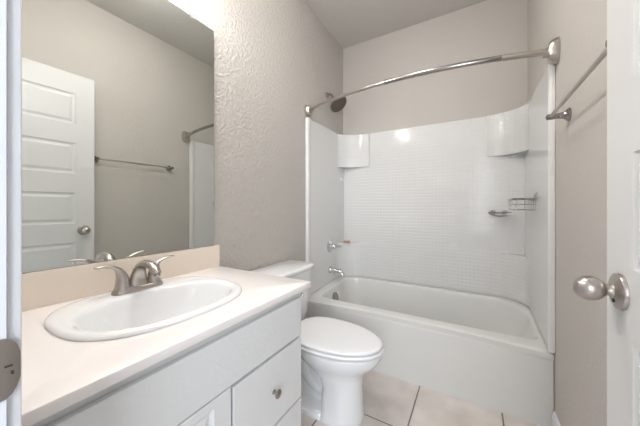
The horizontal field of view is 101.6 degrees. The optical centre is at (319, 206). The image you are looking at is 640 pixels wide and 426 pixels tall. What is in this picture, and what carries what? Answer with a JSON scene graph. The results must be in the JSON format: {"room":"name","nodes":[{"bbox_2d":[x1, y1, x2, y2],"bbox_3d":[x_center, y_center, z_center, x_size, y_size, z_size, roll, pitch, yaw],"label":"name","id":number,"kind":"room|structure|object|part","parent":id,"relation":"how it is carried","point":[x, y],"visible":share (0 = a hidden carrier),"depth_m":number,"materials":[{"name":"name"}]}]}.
{"room":"bathroom","nodes":[
{"label":"bathroom","id":0,"kind":"room"},
{"bbox_2d":[22,0,342,273],"bbox_3d":[-0.390,-0.272,1.782,0.100,2.803,2.533,0,0,30],"label":"wall","id":1,"kind":"structure","parent":0,"point":[273,59],"depth_m":1.71,"materials":[{"name":"beige paint"}]},
{"bbox_2d":[22,0,213,272],"bbox_3d":[-0.758,-0.368,1.036,0.017,1.139,0.781,0,0,30],"label":"wall mirror","id":2,"kind":"object","parent":1,"relation":"attached to","point":[118,95],"visible":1,"depth_m":0.98,"materials":[{"name":"grey glass"}]},
{"bbox_2d":[22,245,219,311],"bbox_3d":[-0.760,0.259,1.030,0.019,0.112,0.854,0,0,30],"label":"backsplash","id":3,"kind":"structure","parent":1,"relation":"attached to","point":[44,288],"depth_m":0.93,"materials":[{"name":"beige stone"}]},
{"bbox_2d":[326,92,346,112],"bbox_3d":[0.137,-0.979,2.378,0.204,0.213,0.173,0,0,30],"label":"shower fixture","id":4,"kind":"object","parent":1,"relation":"attached to","point":[338,105],"visible":0.81,"depth_m":2.37,"materials":[{"name":"silver metal"}]},
{"bbox_2d":[305,37,559,116],"bbox_3d":[0.493,-0.772,1.671,1.555,0.147,0.190,0,0,36],"label":"shower curtain rod","id":5,"kind":"object","parent":1,"relation":"attached to","point":[552,52],"visible":1,"depth_m":1.39,"materials":[{"name":"silver metal"}]},
{"bbox_2d":[303,0,486,48],"bbox_3d":[0.299,-1.723,0.350,2.738,0.100,4.307,0,0,30],"label":"ceiling","id":6,"kind":"structure","parent":0,"point":[350,22],"depth_m":2.27,"materials":[{"name":"grey paint"}]},
{"bbox_2d":[301,370,540,425],"bbox_3d":[0.299,1.170,0.350,2.738,0.080,4.307,0,0,30],"label":"floor","id":7,"kind":"structure","parent":0,"point":[388,400],"depth_m":1.46,"materials":[{"name":"beige tile"}]},
{"bbox_2d":[31,293,300,425],"bbox_3d":[-0.516,0.735,0.871,0.598,0.790,0.825,0,0,30],"label":"vanity cabinet","id":8,"kind":"object","parent":7,"relation":"on","point":[247,373],"visible":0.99,"depth_m":0.74,"materials":[{"name":"white paint"}]},
{"bbox_2d":[22,245,310,425],"bbox_3d":[-0.510,0.272,0.885,0.596,0.137,0.856,0,0,30],"label":"countertop","id":9,"kind":"structure","parent":8,"relation":"on","point":[58,373],"depth_m":0.67,"materials":[{"name":"beige stone"}]},
{"bbox_2d":[93,255,174,295],"bbox_3d":[-0.667,0.246,0.965,0.197,0.112,0.197,0,0,-14],"label":"faucet","id":10,"kind":"object","parent":9,"relation":"on","point":[139,280],"visible":1,"depth_m":0.93,"materials":[{"name":"silver metal"}]},
{"bbox_3d":[-0.711,0.237,0.894,0.043,0.083,0.102,0,0,30],"label":"handle","id":11,"kind":"part","parent":10,"relation":"part of","materials":[{"name":"silver metal"}]},
{"bbox_3d":[-0.697,0.285,0.919,0.051,0.018,0.051,0,0,30],"label":"handle","id":12,"kind":"part","parent":10,"relation":"part of","materials":[{"name":"silver metal"}]},
{"bbox_3d":[-0.670,0.294,0.965,0.052,0.016,0.168,0,0,30],"label":"plate","id":13,"kind":"part","parent":10,"relation":"part of","materials":[{"name":"silver metal"}]},
{"bbox_3d":[-0.625,0.240,0.938,0.161,0.100,0.072,0,0,30],"label":"spout","id":14,"kind":"part","parent":10,"relation":"part of","materials":[{"name":"silver metal"}]},
{"bbox_3d":[-0.643,0.285,1.010,0.051,0.018,0.051,0,0,30],"label":"handle","id":15,"kind":"part","parent":10,"relation":"part of","materials":[{"name":"silver metal"}]},
{"bbox_3d":[-0.628,0.237,1.035,0.043,0.083,0.102,0,0,30],"label":"handle","id":16,"kind":"part","parent":10,"relation":"part of","materials":[{"name":"silver metal"}]},
{"bbox_2d":[44,276,241,341],"bbox_3d":[-0.540,0.506,0.878,0.451,0.408,0.526,0,0,30],"label":"sink","id":17,"kind":"object","parent":9,"relation":"in","point":[105,316],"visible":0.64,"depth_m":0.87,"materials":[{"name":"white porcelain"}]},
{"bbox_3d":[-0.324,0.775,0.679,0.017,0.486,0.222,0,0,30],"label":"door","id":18,"kind":"part","parent":8,"relation":"part of","materials":[{"name":"white paint"}]},
{"bbox_3d":[-0.174,0.661,0.935,0.017,0.246,0.355,0,0,30],"label":"drawer","id":19,"kind":"part","parent":8,"relation":"part of","materials":[{"name":"white paint"}]},
{"bbox_3d":[-0.153,0.662,0.927,0.029,0.031,0.031,0,0,30],"label":"knob","id":20,"kind":"part","parent":8,"relation":"part of","materials":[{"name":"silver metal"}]},
{"bbox_3d":[-0.174,0.906,0.935,0.017,0.224,0.355,0,0,30],"label":"drawer","id":21,"kind":"part","parent":8,"relation":"part of","materials":[{"name":"white paint"}]},
{"bbox_2d":[252,260,383,425],"bbox_3d":[-0.015,0.760,1.523,0.783,0.740,0.501,0,0,30],"label":"toilet","id":22,"kind":"object","parent":7,"relation":"on","point":[336,354],"visible":0.65,"depth_m":1.36,"materials":[{"name":"white porcelain"},{"name":"white plastic"}]},
{"bbox_3d":[-0.248,0.405,1.660,0.242,0.030,0.501,0,0,30],"label":"tank lid","id":23,"kind":"part","parent":22,"relation":"part of","materials":[{"name":"white ceramic"}]},
{"bbox_3d":[-0.254,0.593,1.662,0.213,0.350,0.476,0,0,30],"label":"tank","id":24,"kind":"part","parent":22,"relation":"part of","materials":[{"name":"white ceramic"}]},
{"bbox_3d":[0.086,0.718,1.462,0.531,0.025,0.366,0,0,30],"label":"lid","id":25,"kind":"part","parent":22,"relation":"part of","materials":[{"name":"white plastic"}]},
{"bbox_3d":[0.089,0.742,1.461,0.540,0.022,0.378,0,0,30],"label":"seat","id":26,"kind":"part","parent":22,"relation":"part of","materials":[{"name":"white plastic"}]},
{"bbox_2d":[306,276,553,425],"bbox_3d":[0.714,0.916,2.040,1.540,0.428,0.768,0,0,30],"label":"bathtub","id":27,"kind":"object","parent":7,"relation":"on","point":[488,351],"visible":0.8,"depth_m":1.67,"materials":[{"name":"white plastic"}]},
{"bbox_3d":[0.133,0.813,2.357,0.057,0.091,0.088,0,0,30],"label":"overflow plate","id":28,"kind":"part","parent":27,"relation":"part of","materials":[{"name":"silver metal"}]},
{"bbox_2d":[305,63,554,352],"bbox_3d":[0.711,0.003,2.034,1.541,1.473,0.784,0,0,30],"label":"shower surround","id":29,"kind":"object","parent":27,"relation":"on","point":[413,205],"visible":0.99,"depth_m":2.21,"materials":[{"name":"white plastic"}]},
{"bbox_3d":[0.071,-0.015,2.447,0.018,1.434,0.682,0,0,30],"label":"panel","id":30,"kind":"part","parent":29,"relation":"part of","materials":[{"name":"white plastic"}]},
{"bbox_2d":[327,240,341,251],"bbox_3d":[0.150,0.370,2.434,0.130,0.116,0.116,0,0,30],"label":"shower valve","id":31,"kind":"object","parent":29,"relation":"attached to","point":[330,245],"visible":1,"depth_m":2.43,"materials":[{"name":"silver metal"}]},
{"bbox_3d":[0.161,0.370,2.425,0.102,0.054,0.056,0,0,30],"label":"lever handle","id":32,"kind":"part","parent":31,"relation":"part of","materials":[{"name":"silver metal"}]},
{"bbox_2d":[328,266,344,276],"bbox_3d":[0.160,0.603,2.428,0.154,0.085,0.068,0,0,30],"label":"tub spout","id":33,"kind":"object","parent":29,"relation":"attached to","point":[340,272],"visible":1,"depth_m":2.41,"materials":[{"name":"silver metal"}]},
{"bbox_3d":[0.904,-0.015,2.364,1.541,1.434,0.018,0,0,30],"label":"panel","id":34,"kind":"part","parent":29,"relation":"part of","materials":[{"name":"white plastic"}]},
{"bbox_2d":[488,210,511,216],"bbox_3d":[1.381,0.051,2.008,0.146,0.054,0.110,0,0,30],"label":"soap dish","id":35,"kind":"object","parent":29,"relation":"attached to","point":[492,212],"visible":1,"depth_m":2.01,"materials":[{"name":"silver metal"}]},
{"bbox_2d":[489,213,510,216],"bbox_3d":[1.380,0.059,2.007,0.144,0.037,0.099,0,0,30],"label":"wire tray","id":36,"kind":"object","parent":35,"relation":"on","point":[493,214],"depth_m":1.98,"materials":[{"name":"silver metal"}]},
{"bbox_3d":[1.380,0.044,2.007,0.146,0.013,0.108,0,0,30],"label":"rail","id":37,"kind":"part","parent":35,"relation":"part of","materials":[{"name":"silver metal"}]},
{"bbox_2d":[507,192,537,209],"bbox_3d":[1.326,-0.037,1.720,0.125,0.115,0.317,0,0,30],"label":"wire basket","id":38,"kind":"object","parent":29,"relation":"attached to","point":[536,193],"visible":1,"depth_m":1.70,"materials":[{"name":"silver metal"}]},
{"bbox_3d":[1.325,-0.052,1.721,0.123,0.008,0.317,0,0,30],"label":"rail","id":39,"kind":"part","parent":38,"relation":"part of","materials":[{"name":"silver metal"}]},
{"bbox_3d":[1.376,-0.015,1.663,0.018,1.434,0.712,0,0,30],"label":"panel","id":40,"kind":"part","parent":29,"relation":"part of","materials":[{"name":"white plastic"}]},
{"bbox_2d":[343,0,526,134],"bbox_3d":[0.935,-0.272,2.416,1.544,2.803,0.100,0,0,30],"label":"wall","id":41,"kind":"structure","parent":0,"point":[489,28],"depth_m":2.28,"materials":[{"name":"beige paint"}]},
{"bbox_2d":[527,0,606,425],"bbox_3d":[1.028,-0.272,0.951,0.100,2.803,2.533,0,0,30],"label":"wall","id":42,"kind":"structure","parent":0,"point":[580,355],"depth_m":1.02,"materials":[{"name":"beige paint"}]},
{"bbox_2d":[552,411,560,425],"bbox_3d":[0.773,1.080,0.627,0.013,0.100,1.605,0,0,30],"label":"baseboard","id":43,"kind":"structure","parent":42,"relation":"attached to","point":[555,422],"depth_m":1.28,"materials":[{"name":"white wood"}]},
{"bbox_2d":[545,40,606,120],"bbox_3d":[0.878,-0.395,0.872,0.078,0.057,0.664,0,0,30],"label":"towel bar","id":44,"kind":"object","parent":42,"relation":"attached to","point":[566,115],"visible":0.73,"depth_m":0.90,"materials":[{"name":"silver metal"}]},
{"bbox_3d":[1.032,-0.395,1.134,0.078,0.057,0.057,0,0,30],"label":"post","id":45,"kind":"part","parent":44,"relation":"part of","materials":[{"name":"silver metal"}]},
{"bbox_3d":[-0.352,-0.272,0.223,1.744,2.803,0.119,0,0,30],"label":"wall","id":46,"kind":"structure","parent":0,"visible":0},
{"bbox_2d":[0,0,21,425],"bbox_3d":[-0.044,0.045,0.048,0.800,2.170,0.129,0,0,30],"label":"trim","id":47,"kind":"structure","parent":46,"relation":"attached to","point":[10,353],"depth_m":0.29,"materials":[{"name":"white wood"}]},
{"bbox_3d":[-0.354,0.178,0.273,0.004,0.068,0.055,0,0,27],"label":"strike plate","id":48,"kind":"part","parent":47,"relation":"part of","materials":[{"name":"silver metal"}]},
{"bbox_2d":[572,0,639,425],"bbox_3d":[0.468,0.053,0.284,0.131,2.130,0.787,0,0,30],"label":"door","id":49,"kind":"structure","parent":46,"relation":"in","point":[622,288],"depth_m":0.55,"materials":[{"name":"white wood"}]},
{"bbox_3d":[0.601,0.179,0.575,0.066,0.054,0.054,0,0,30],"label":"knob","id":50,"kind":"part","parent":49,"relation":"part of","materials":[{"name":"silver metal"}]}
]}

